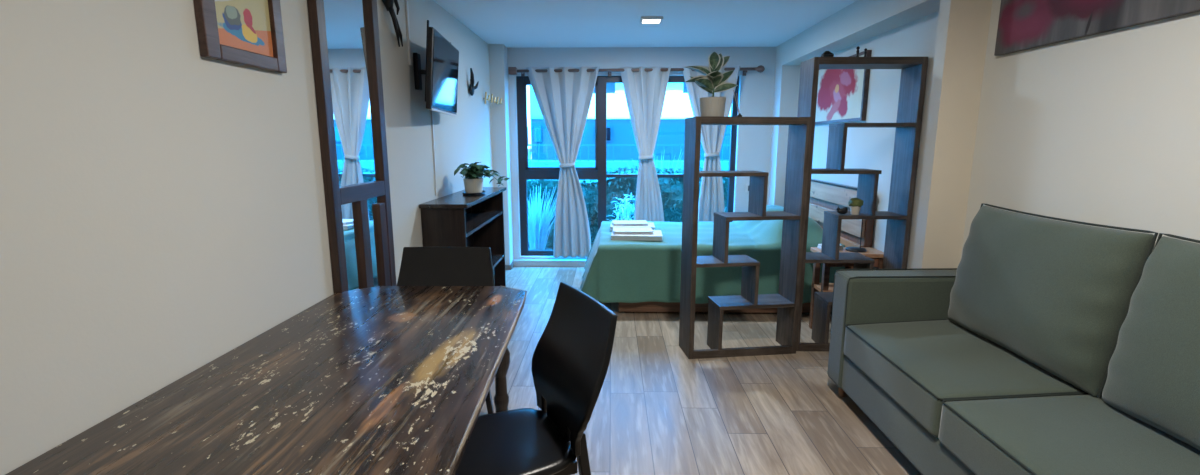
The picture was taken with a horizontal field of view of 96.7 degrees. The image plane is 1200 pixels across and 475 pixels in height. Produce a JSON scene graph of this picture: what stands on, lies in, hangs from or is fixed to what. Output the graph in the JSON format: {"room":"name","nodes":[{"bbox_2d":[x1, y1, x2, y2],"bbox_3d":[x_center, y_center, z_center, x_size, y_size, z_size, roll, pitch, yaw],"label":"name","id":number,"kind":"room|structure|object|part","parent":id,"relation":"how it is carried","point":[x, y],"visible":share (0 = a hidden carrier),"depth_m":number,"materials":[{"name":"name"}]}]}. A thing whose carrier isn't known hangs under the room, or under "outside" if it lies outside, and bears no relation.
{"room":"studio apartment","nodes":[
{"label":"studio apartment","id":0,"kind":"room"},
{"bbox_2d":[0,0,493,474],"bbox_3d":[-1.360,-0.179,2.207,0.150,2.500,8.450,0,10,1],"label":"wall","id":1,"kind":"structure","parent":0,"point":[163,204],"depth_m":1.56,"materials":[{"name":"white paint"}]},
{"bbox_2d":[193,0,286,72],"bbox_3d":[-1.275,-0.916,1.884,0.028,0.595,0.430,0,10,1],"label":"framed picture","id":2,"kind":"object","parent":1,"relation":"attached to","point":[249,33],"visible":1,"depth_m":1.90,"materials":[{"name":"brown wood"}]},
{"bbox_2d":[307,0,396,293],"bbox_3d":[-1.251,-0.411,2.765,0.040,2.160,0.645,0,10,1],"label":"wall mirror","id":3,"kind":"object","parent":1,"relation":"attached to","point":[344,34],"visible":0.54,"depth_m":2.72,"materials":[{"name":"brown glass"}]},
{"bbox_2d":[324,0,381,290],"bbox_3d":[-1.264,-0.421,2.763,0.012,1.980,0.505,0,10,1],"label":"mirror glass","id":4,"kind":"object","parent":3,"relation":"on","point":[349,28],"depth_m":2.76,"materials":[{"name":"white"}]},
{"bbox_3d":[-1.251,-0.239,2.796,0.040,0.080,0.505,0,10,1],"label":"rail","id":5,"kind":"part","parent":3,"relation":"part of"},
{"bbox_2d":[382,0,402,46],"bbox_3d":[-1.223,-1.345,3.158,0.083,0.394,0.246,0,10,1],"label":"ornament","id":6,"kind":"object","parent":1,"relation":"attached to","point":[388,4],"visible":1,"depth_m":3.15,"materials":[{"name":"black metal"}]},
{"bbox_2d":[405,0,411,64],"bbox_3d":[-1.248,-1.401,3.467,0.014,0.540,0.024,0,10,1],"label":"trim","id":7,"kind":"structure","parent":1,"relation":"attached to","point":[406,1],"depth_m":3.47,"materials":[{"name":"white plastic"}]},
{"bbox_2d":[413,20,450,101],"bbox_3d":[-1.166,-1.151,3.644,0.183,0.484,0.706,-1,10,-4],"label":"tv bracket","id":8,"kind":"object","parent":1,"relation":"attached to","point":[416,57],"visible":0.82,"depth_m":3.59,"materials":[{"name":"black metal"}]},
{"bbox_3d":[-1.238,-1.125,3.624,0.030,0.240,0.070,0,10,1],"label":"wall plate","id":9,"kind":"part","parent":8,"relation":"part of","materials":[{"name":"black plastic"}]},
{"bbox_3d":[-1.073,-1.091,3.310,0.051,0.484,0.016,-1,10,-4],"label":"rail","id":10,"kind":"part","parent":8,"relation":"part of","materials":[{"name":"metal"}]},
{"bbox_2d":[426,27,458,115],"bbox_3d":[-1.099,-1.115,3.712,0.107,0.497,0.858,-1,10,-4],"label":"television","id":11,"kind":"object","parent":8,"relation":"attached to","point":[442,56],"visible":1,"depth_m":3.54,"materials":[{"name":"black plastic"}]},
{"bbox_3d":[-1.093,-0.878,3.755,0.015,0.015,0.818,-1,10,-4],"label":"trim","id":12,"kind":"part","parent":11,"relation":"part of","materials":[{"name":"white plastic"}]},
{"bbox_2d":[431,111,436,195],"bbox_3d":[-1.241,-0.632,3.993,0.012,0.640,0.020,0,10,1],"label":"trim","id":13,"kind":"structure","parent":1,"relation":"attached to","point":[432,122],"depth_m":3.98,"materials":[{"name":"white plastic"}]},
{"bbox_2d":[469,68,478,95],"bbox_3d":[-1.189,-1.449,4.999,0.063,0.242,0.285,0,10,1],"label":"hook","id":14,"kind":"object","parent":1,"relation":"attached to","point":[472,87],"visible":1,"depth_m":4.94,"materials":[{"name":"metal"}]},
{"bbox_2d":[483,92,501,104],"bbox_3d":[-1.133,-1.474,5.692,0.028,0.119,0.380,3,11,18],"label":"peg rack","id":15,"kind":"object","parent":1,"relation":"attached to","point":[485,98],"visible":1,"depth_m":5.64,"materials":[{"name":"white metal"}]},
{"bbox_2d":[489,44,512,264],"bbox_3d":[-1.123,-0.880,6.105,0.160,2.500,0.220,0,10,1],"label":"trim","id":16,"kind":"structure","parent":1,"relation":"attached to","point":[498,60],"depth_m":5.96,"materials":[{"name":"grey paint"}]},
{"bbox_2d":[505,262,513,269],"bbox_3d":[-1.112,0.333,6.267,0.175,0.055,0.170,0,10,1],"label":"baseboard","id":17,"kind":"structure","parent":1,"relation":"attached to","point":[507,267],"depth_m":6.19,"materials":[{"name":"white wood"}]},
{"bbox_2d":[507,47,775,259],"bbox_3d":[0.490,-0.907,6.255,3.380,2.500,0.150,0,10,1],"label":"wall","id":18,"kind":"structure","parent":0,"point":[756,89],"depth_m":6.01,"materials":[{"name":"grey paint"}]},
{"bbox_2d":[513,259,586,266],"bbox_3d":[0.460,0.307,6.357,2.995,0.075,0.080,0,10,1],"label":"trim","id":19,"kind":"structure","parent":18,"relation":"attached to","point":[517,262],"depth_m":6.34,"materials":[{"name":"paint"}]},
{"bbox_2d":[516,76,738,255],"bbox_3d":[0.311,-0.813,6.295,2.540,2.100,0.120,0,10,1],"label":"window","id":20,"kind":"structure","parent":18,"relation":"in","point":[598,172],"depth_m":6.26,"materials":[{"name":"brown metal"}]},
{"bbox_3d":[-0.450,-1.283,6.197,0.850,1.000,0.016,0,10,1],"label":"sash","id":21,"kind":"part","parent":20,"relation":"part of","materials":[{"name":"brown metal"}]},
{"bbox_2d":[508,65,764,75],"bbox_3d":[0.401,-1.856,5.938,2.828,0.100,0.140,0,10,1],"label":"curtain rod","id":22,"kind":"object","parent":18,"relation":"attached to","point":[511,70],"visible":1,"depth_m":5.90,"materials":[{"name":"brown metal"}]},
{"bbox_2d":[525,67,598,257],"bbox_3d":[-0.417,-0.824,6.091,0.828,2.156,0.115,0,10,1],"label":"curtain","id":23,"kind":"object","parent":22,"relation":"hanging from","point":[563,98],"visible":1,"depth_m":6.04,"materials":[{"name":"grey fabric"}]},
{"bbox_2d":[619,66,670,221],"bbox_3d":[0.498,-0.821,6.074,0.568,2.155,0.115,0,10,1],"label":"curtain","id":24,"kind":"object","parent":22,"relation":"hanging from","point":[645,92],"visible":0.77,"depth_m":6.01,"materials":[{"name":"grey fabric"}]},
{"bbox_2d":[682,66,740,221],"bbox_3d":[1.220,-0.819,6.062,0.644,2.156,0.111,1,10,4],"label":"curtain","id":25,"kind":"object","parent":22,"relation":"hanging from","point":[711,198],"visible":0.45,"depth_m":6.02,"materials":[{"name":"grey fabric"}]},
{"bbox_2d":[433,0,856,47],"bbox_3d":[0.405,-1.501,1.932,3.680,0.200,8.450,0,10,1],"label":"ceiling","id":26,"kind":"structure","parent":0,"point":[510,23],"depth_m":4.68,"materials":[{"name":"white paint"}]},
{"bbox_2d":[640,16,662,23],"bbox_3d":[0.440,-1.865,4.584,0.186,0.022,0.186,0,10,1],"label":"recessed light","id":27,"kind":"object","parent":26,"relation":"in","point":[644,19],"visible":1,"depth_m":4.53,"materials":[{"name":"white plastic"}]},
{"bbox_2d":[642,20,659,22],"bbox_3d":[0.440,-1.865,4.584,0.150,0.014,0.150,0,10,1],"label":"diffuser","id":28,"kind":"object","parent":27,"relation":"attached to","point":[643,21],"depth_m":4.60,"materials":[{"name":"white plastic"}]},
{"bbox_2d":[479,266,921,474],"bbox_3d":[0.405,1.117,2.403,3.680,0.120,8.450,0,10,1],"label":"floor","id":29,"kind":"structure","parent":0,"point":[658,410],"depth_m":3.04,"materials":[{"name":"brown wood"}]},
{"bbox_2d":[5,286,526,474],"bbox_3d":[-0.785,0.809,1.658,1.012,0.750,2.244,0,10,1],"label":"dining table","id":30,"kind":"object","parent":29,"relation":"on","point":[377,380],"visible":0.9,"depth_m":1.51,"materials":[{"name":"wood"}]},
{"bbox_3d":[-0.476,0.665,2.558,0.094,0.715,0.094,0,10,1],"label":"leg","id":31,"kind":"part","parent":30,"relation":"part of","materials":[{"name":"black wood"}]},
{"bbox_2d":[397,247,493,413],"bbox_3d":[-0.788,0.554,2.557,0.513,0.934,0.564,0,10,1],"label":"dining chair","id":32,"kind":"object","parent":29,"relation":"on","point":[420,266],"visible":0.24,"depth_m":2.72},
{"bbox_3d":[-0.784,0.294,2.721,0.513,0.481,0.150,0,10,1],"label":"backrest","id":33,"kind":"part","parent":32,"relation":"part of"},
{"bbox_3d":[-0.600,0.717,2.794,0.045,0.530,0.143,3,11,18],"label":"leg","id":34,"kind":"part","parent":32,"relation":"part of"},
{"bbox_2d":[419,187,506,286],"bbox_3d":[-1.068,0.158,4.466,0.335,1.038,1.410,0,10,1],"label":"bookcase","id":35,"kind":"object","parent":29,"relation":"on","point":[456,219],"visible":0.5,"depth_m":4.26,"materials":[{"name":"black wood"}]},
{"bbox_3d":[-1.096,0.289,3.817,0.305,1.010,0.025,0,10,1],"label":"panel","id":36,"kind":"part","parent":35,"relation":"part of","materials":[{"name":"black wood"}]},
{"bbox_3d":[-1.231,0.146,4.468,0.008,0.960,1.300,0,10,1],"label":"panel","id":37,"kind":"part","parent":35,"relation":"part of","materials":[{"name":"black wood"}]},
{"bbox_2d":[462,190,484,195],"bbox_3d":[-1.035,-0.366,4.387,0.180,0.021,0.276,0,10,1],"label":"tray","id":38,"kind":"object","parent":35,"relation":"on","point":[464,192],"visible":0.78,"depth_m":4.28,"materials":[{"name":"black plastic"}]},
{"bbox_2d":[454,162,509,192],"bbox_3d":[-0.958,-0.510,4.483,0.278,0.253,0.712,3,11,19],"label":"trailing plant","id":39,"kind":"object","parent":38,"relation":"on","point":[472,183],"visible":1,"depth_m":4.30,"materials":[{"name":"green plant"}]},
{"bbox_3d":[-1.030,-0.421,4.356,0.160,0.122,0.160,0,10,1],"label":"pot","id":40,"kind":"part","parent":39,"relation":"part of","materials":[{"name":"beige ceramic"}]},
{"bbox_3d":[-0.988,-0.517,4.460,0.195,0.203,0.656,2,10,13],"label":"stem","id":41,"kind":"part","parent":39,"relation":"part of","materials":[{"name":"green plant"}]},
{"bbox_3d":[-1.069,0.054,5.121,0.305,1.010,0.025,0,10,1],"label":"panel","id":42,"kind":"part","parent":35,"relation":"part of","materials":[{"name":"black wood"}]},
{"bbox_2d":[455,282,616,474],"bbox_3d":[-0.284,0.684,1.833,0.564,0.934,0.513,-5,11,-25],"label":"dining chair","id":43,"kind":"object","parent":29,"relation":"on","point":[571,357],"visible":0.94,"depth_m":1.80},
{"bbox_3d":[-0.336,0.711,1.813,0.450,0.044,0.460,-5,11,-25],"label":"seat","id":44,"kind":"part","parent":43,"relation":"part of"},
{"bbox_3d":[-0.318,0.748,1.828,0.380,0.040,0.330,-5,11,-25],"label":"seat rail","id":45,"kind":"part","parent":43,"relation":"part of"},
{"bbox_3d":[-0.098,0.446,1.882,0.150,0.481,0.513,-5,11,-25],"label":"backrest","id":46,"kind":"part","parent":43,"relation":"part of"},
{"bbox_3d":[-0.017,0.896,1.795,0.143,0.530,0.045,-1,10,-8],"label":"leg","id":47,"kind":"part","parent":43,"relation":"part of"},
{"bbox_2d":[679,116,811,358],"bbox_3d":[0.974,0.004,3.675,0.775,1.620,0.250,-1,10,-7],"label":"shelf","id":48,"kind":"object","parent":29,"relation":"on","point":[787,299],"visible":1,"depth_m":3.64,"materials":[{"name":"brown wood"}]},
{"bbox_3d":[0.607,0.013,3.629,0.034,1.620,0.250,-1,10,-7],"label":"panel","id":49,"kind":"part","parent":48,"relation":"part of","materials":[{"name":"brown wood"}]},
{"bbox_2d":[685,51,737,116],"bbox_3d":[0.706,-1.002,3.492,0.329,0.426,0.269,-9,13,-40],"label":"rubber plant","id":50,"kind":"object","parent":48,"relation":"on","point":[711,78],"visible":0.98,"depth_m":3.45,"materials":[{"name":"green plant"}]},
{"bbox_3d":[0.736,-0.849,3.495,0.172,0.124,0.172,0,10,1],"label":"pot","id":51,"kind":"part","parent":50,"relation":"part of","materials":[{"name":"beige ceramic"}]},
{"bbox_2d":[733,90,741,116],"bbox_3d":[0.914,-0.886,3.541,0.066,0.181,0.038,0,10,1],"label":"reed diffuser","id":52,"kind":"object","parent":48,"relation":"on","point":[739,114],"visible":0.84,"depth_m":3.54,"materials":[{"name":"black glass"}]},
{"bbox_3d":[0.989,0.794,3.706,0.707,0.055,0.028,-1,10,-7],"label":"rail","id":53,"kind":"part","parent":48,"relation":"part of","materials":[{"name":"brown wood"}]},
{"bbox_3d":[1.342,-0.004,3.722,0.034,1.620,0.250,-1,10,-7],"label":"panel","id":54,"kind":"part","parent":48,"relation":"part of","materials":[{"name":"brown wood"}]},
{"bbox_2d":[618,179,873,313],"bbox_3d":[1.082,0.012,5.101,2.136,1.100,1.780,0,10,1],"label":"bed","id":55,"kind":"object","parent":29,"relation":"on","point":[824,195],"visible":0.12,"depth_m":4.58,"materials":[{"name":"brown wood"}]},
{"bbox_2d":[580,205,844,303],"bbox_3d":[0.939,0.080,5.148,2.237,0.695,1.523,0,10,1],"label":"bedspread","id":56,"kind":"object","parent":55,"relation":"on","point":[623,271],"visible":0.56,"depth_m":4.48,"materials":[{"name":"green fabric"}]},
{"bbox_2d":[610,222,654,230],"bbox_3d":[0.324,-0.111,5.339,0.440,0.044,0.320,1,10,3],"label":"folded towel","id":57,"kind":"object","parent":56,"relation":"on","point":[651,224],"visible":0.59,"depth_m":5.21,"materials":[{"name":"white fabric"}]},
{"bbox_2d":[612,220,648,225],"bbox_3d":[0.299,-0.146,5.344,0.349,0.028,0.229,0,10,-2],"label":"folded towel","id":58,"kind":"object","parent":57,"relation":"on","point":[614,222],"visible":1,"depth_m":5.28,"materials":[{"name":"white fabric"}]},
{"bbox_2d":[611,230,662,240],"bbox_3d":[0.333,-0.024,4.847,0.458,0.046,0.338,1,10,4],"label":"folded towel","id":59,"kind":"object","parent":56,"relation":"on","point":[657,236],"visible":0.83,"depth_m":4.69,"materials":[{"name":"white fabric"}]},
{"bbox_2d":[613,227,653,233],"bbox_3d":[0.299,-0.062,4.861,0.359,0.030,0.239,0,10,-1],"label":"folded towel","id":60,"kind":"object","parent":59,"relation":"on","point":[616,230],"visible":1,"depth_m":4.80,"materials":[{"name":"white fabric"}]},
{"bbox_3d":[1.115,0.452,5.226,1.880,0.150,1.330,0,10,1],"label":"frame","id":61,"kind":"part","parent":55,"relation":"part of","materials":[{"name":"brown wood"}]},
{"bbox_3d":[2.073,-0.518,4.985,0.050,0.015,1.780,0,10,1],"label":"cap rail","id":62,"kind":"part","parent":55,"relation":"part of","materials":[{"name":"white wood"}]},
{"bbox_3d":[2.121,-0.111,5.048,0.055,0.760,1.740,0,10,1],"label":"headboard","id":63,"kind":"part","parent":55,"relation":"part of","materials":[{"name":"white wood"}]},
{"bbox_3d":[2.101,0.182,4.242,0.061,1.070,0.070,0,10,1],"label":"headboard post","id":64,"kind":"part","parent":55,"relation":"part of","materials":[{"name":"brown wood"}]},
{"bbox_2d":[809,247,883,328],"bbox_3d":[1.887,0.419,4.111,0.480,0.650,0.260,0,10,1],"label":"nightstand","id":65,"kind":"object","parent":29,"relation":"on","point":[877,255],"visible":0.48,"depth_m":4.01,"materials":[{"name":"brown wood"}]},
{"bbox_3d":[1.694,0.417,4.206,0.040,0.620,0.040,0,10,1],"label":"leg","id":66,"kind":"part","parent":65,"relation":"part of","materials":[{"name":"brown wood"}]},
{"bbox_2d":[812,283,833,291],"bbox_3d":[1.892,0.392,4.106,0.440,0.025,0.230,0,10,1],"label":"shelf","id":67,"kind":"object","parent":65,"relation":"attached to","point":[815,286],"depth_m":4.11,"materials":[{"name":"brown wood"}]},
{"bbox_3d":[1.690,0.449,4.029,0.040,0.620,0.040,0,10,1],"label":"leg","id":68,"kind":"part","parent":65,"relation":"part of","materials":[{"name":"brown wood"}]},
{"bbox_2d":[817,244,842,249],"bbox_3d":[1.768,0.072,4.102,0.170,0.036,0.080,0,10,1],"label":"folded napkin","id":69,"kind":"object","parent":65,"relation":"on","point":[819,246],"visible":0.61,"depth_m":4.07,"materials":[{"name":"white fabric"}]},
{"bbox_2d":[845,219,866,251],"bbox_3d":[1.942,-0.069,4.022,0.150,0.341,0.150,0,10,1],"label":"table lamp","id":70,"kind":"object","parent":65,"relation":"on","point":[851,249],"visible":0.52,"depth_m":4.02,"materials":[{"name":"black plastic"}]},
{"bbox_3d":[2.090,0.450,4.021,0.040,0.620,0.040,0,10,1],"label":"leg","id":71,"kind":"part","parent":65,"relation":"part of","materials":[{"name":"brown wood"}]},
{"bbox_2d":[796,57,927,350],"bbox_3d":[1.744,-0.198,3.728,0.725,2.000,0.255,0,10,1],"label":"shelf","id":72,"kind":"object","parent":29,"relation":"on","point":[908,123],"visible":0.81,"depth_m":3.63,"materials":[{"name":"brown wood"}]},
{"bbox_3d":[1.399,-0.200,3.735,0.034,2.000,0.255,0,10,1],"label":"panel","id":73,"kind":"part","parent":72,"relation":"part of","materials":[{"name":"brown wood"}]},
{"bbox_3d":[1.742,0.779,3.789,0.657,0.055,0.028,0,10,1],"label":"rail","id":74,"kind":"part","parent":72,"relation":"part of","materials":[{"name":"brown wood"}]},
{"bbox_2d":[821,51,833,56],"bbox_3d":[1.496,-1.201,3.513,0.072,0.050,0.049,0,10,1],"label":"ornament","id":75,"kind":"object","parent":72,"relation":"on","point":[826,53],"visible":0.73,"depth_m":3.49,"materials":[{"name":"metal"}]},
{"bbox_2d":[836,207,847,213],"bbox_3d":[1.673,-0.189,3.691,0.082,0.055,0.036,0,10,1],"label":"cat figurine","id":76,"kind":"object","parent":72,"relation":"on","point":[844,210],"visible":1,"depth_m":3.68,"materials":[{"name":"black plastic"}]},
{"bbox_2d":[848,198,862,214],"bbox_3d":[1.759,-0.216,3.674,0.101,0.115,0.094,0,10,1],"label":"potted succulent","id":77,"kind":"object","parent":72,"relation":"on","point":[855,204],"visible":1,"depth_m":3.65,"materials":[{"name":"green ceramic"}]},
{"bbox_2d":[856,46,859,56],"bbox_3d":[1.688,-1.212,3.497,0.026,0.076,0.025,0,10,1],"label":"figurine","id":78,"kind":"object","parent":72,"relation":"on","point":[858,47],"visible":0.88,"depth_m":3.49,"materials":[{"name":"metal"}]},
{"bbox_3d":[2.090,-0.197,3.721,0.034,2.000,0.255,0,10,1],"label":"panel","id":79,"kind":"part","parent":72,"relation":"part of","materials":[{"name":"brown wood"}]},
{"bbox_2d":[827,203,1199,474],"bbox_3d":[1.700,0.534,2.058,0.751,1.150,2.130,0,10,1],"label":"sofa","id":80,"kind":"object","parent":29,"relation":"on","point":[1051,347],"visible":1,"depth_m":2.08,"materials":[{"name":"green fabric"}]},
{"bbox_3d":[1.420,0.884,3.117,0.068,0.086,0.068,0,10,1],"label":"leg","id":81,"kind":"part","parent":80,"relation":"part of","materials":[{"name":"brown wood"}]},
{"bbox_3d":[1.722,0.520,3.038,0.745,0.660,0.195,0,10,1],"label":"arm","id":82,"kind":"part","parent":80,"relation":"part of","materials":[{"name":"grey fabric"}]},
{"bbox_2d":[844,320,1082,436],"bbox_3d":[1.654,0.619,2.516,0.640,0.220,0.865,0,10,1],"label":"seat cushion","id":83,"kind":"object","parent":80,"relation":"on","point":[919,365],"depth_m":2.37,"materials":[{"name":"green fabric"}]},
{"bbox_2d":[948,205,1154,396],"bbox_3d":[1.926,0.218,2.387,0.210,0.647,0.900,9,10,0],"label":"cushion","id":84,"kind":"object","parent":80,"relation":"on","point":[1048,300],"depth_m":2.19,"materials":[{"name":"green fabric"}]},
{"bbox_2d":[938,394,1199,474],"bbox_3d":[1.636,0.774,1.657,0.640,0.220,0.870,0,10,1],"label":"seat cushion","id":85,"kind":"object","parent":80,"relation":"on","point":[1014,434],"depth_m":1.80,"materials":[{"name":"green fabric"}]},
{"bbox_2d":[1102,236,1199,449],"bbox_3d":[1.907,0.377,1.504,0.210,0.647,0.865,9,10,0],"label":"cushion","id":86,"kind":"object","parent":80,"relation":"on","point":[1151,382],"depth_m":1.74,"materials":[{"name":"green fabric"}]},
{"bbox_2d":[850,206,860,214],"bbox_3d":[1.758,-0.191,3.679,0.070,0.062,0.070,0,10,1],"label":"pot","id":87,"kind":"object","parent":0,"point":[854,210],"depth_m":3.66,"materials":[{"name":"beige ceramic"}]},
{"bbox_2d":[811,0,1199,268],"bbox_3d":[2.169,-0.166,2.135,0.150,2.500,8.450,0,10,1],"label":"wall","id":88,"kind":"structure","parent":0,"point":[1102,128],"depth_m":2.36,"materials":[{"name":"white paint"}]},
{"bbox_2d":[768,65,800,207],"bbox_3d":[2.066,-0.753,6.046,0.220,2.270,0.250,0,10,1],"label":"trim","id":89,"kind":"structure","parent":88,"relation":"attached to","point":[787,77],"depth_m":5.88,"materials":[{"name":"grey paint"}]},
{"bbox_2d":[815,50,871,124],"bbox_3d":[2.135,-1.312,4.821,0.035,0.545,1.150,0,10,1],"label":"picture","id":90,"kind":"object","parent":88,"relation":"attached to","point":[842,94],"visible":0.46,"depth_m":4.68,"materials":[{"name":"pink paper"}]},
{"bbox_2d":[775,0,939,67],"bbox_3d":[2.037,-1.735,4.447,0.220,0.230,3.050,0,10,1],"label":"ceiling beam","id":91,"kind":"structure","parent":88,"relation":"attached to","point":[859,21],"depth_m":4.14,"materials":[{"name":"white paint"}]},
{"bbox_2d":[912,0,991,268],"bbox_3d":[2.005,-0.339,3.098,0.220,2.500,0.100,0,10,1],"label":"pillar","id":92,"kind":"structure","parent":88,"relation":"attached to","point":[963,25],"depth_m":3.01,"materials":[{"name":"white paint"}]},
{"bbox_2d":[994,0,1199,55],"bbox_3d":[2.079,-1.083,2.066,0.032,0.510,1.435,0,10,1],"label":"canvas","id":93,"kind":"object","parent":88,"relation":"attached to","point":[1022,24],"visible":1,"depth_m":2.36},
{"label":"outside","id":94,"kind":"structure","parent":0,"visible":0},
{"bbox_3d":[0.684,-4.241,32.973,60.000,0.300,53.580,0,10,1],"label":"ground","id":95,"kind":"structure","parent":94,"visible":0},
{"bbox_2d":[526,85,531,158],"bbox_3d":[-5.240,-3.791,19.601,6.700,3.550,4.300,0,10,1],"label":"house","id":96,"kind":"structure","parent":95,"relation":"on","point":[527,86],"depth_m":17.93,"materials":[{"name":"concrete"}]},
{"bbox_2d":[528,186,556,249],"bbox_3d":[-0.840,-0.210,7.056,0.744,0.949,0.742,0,10,1],"label":"ornamental grass","id":97,"kind":"object","parent":95,"relation":"on","point":[537,225],"depth_m":7.00,"materials":[{"name":"green plant"}]},
{"bbox_2d":[606,192,634,220],"bbox_3d":[0.303,-0.185,7.012,0.419,0.852,0.450,8,13,38],"label":"shrub","id":98,"kind":"object","parent":95,"relation":"on","point":[626,205],"visible":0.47,"depth_m":6.95,"materials":[{"name":"plant"}]},
{"bbox_2d":[527,164,727,249],"bbox_3d":[1.161,-0.458,7.865,12.000,1.236,1.113,0,10,1],"label":"hedge","id":99,"kind":"object","parent":95,"relation":"on","point":[671,189],"visible":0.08,"depth_m":7.49,"materials":[{"name":"green plant"}]},
{"bbox_2d":[528,83,730,180],"bbox_3d":[3.317,-2.980,15.096,12.400,3.550,5.100,0,10,1],"label":"building","id":100,"kind":"structure","parent":95,"relation":"on","point":[621,148],"depth_m":13.68,"materials":[{"name":"concrete"}]},
{"bbox_3d":[0.669,-3.940,13.794,0.550,0.400,0.030,0,10,1],"label":"clerestory panel","id":101,"kind":"part","parent":100,"relation":"part of","materials":[{"name":"glass"}]},
{"bbox_3d":[3.166,-2.011,12.733,12.200,0.420,0.040,0,10,1],"label":"railing","id":102,"kind":"part","parent":100,"relation":"part of","materials":[{"name":"glass"}]},
{"bbox_3d":[1.869,-3.936,13.770,0.550,0.400,0.030,0,10,1],"label":"clerestory panel","id":103,"kind":"part","parent":100,"relation":"part of","materials":[{"name":"glass"}]},
{"bbox_2d":[627,150,682,172],"bbox_3d":[0.950,-0.815,9.154,0.912,1.395,0.951,4,11,21],"label":"ornamental grass","id":104,"kind":"object","parent":95,"relation":"on","point":[664,150],"depth_m":8.96,"materials":[{"name":"green plant"}]}
]}

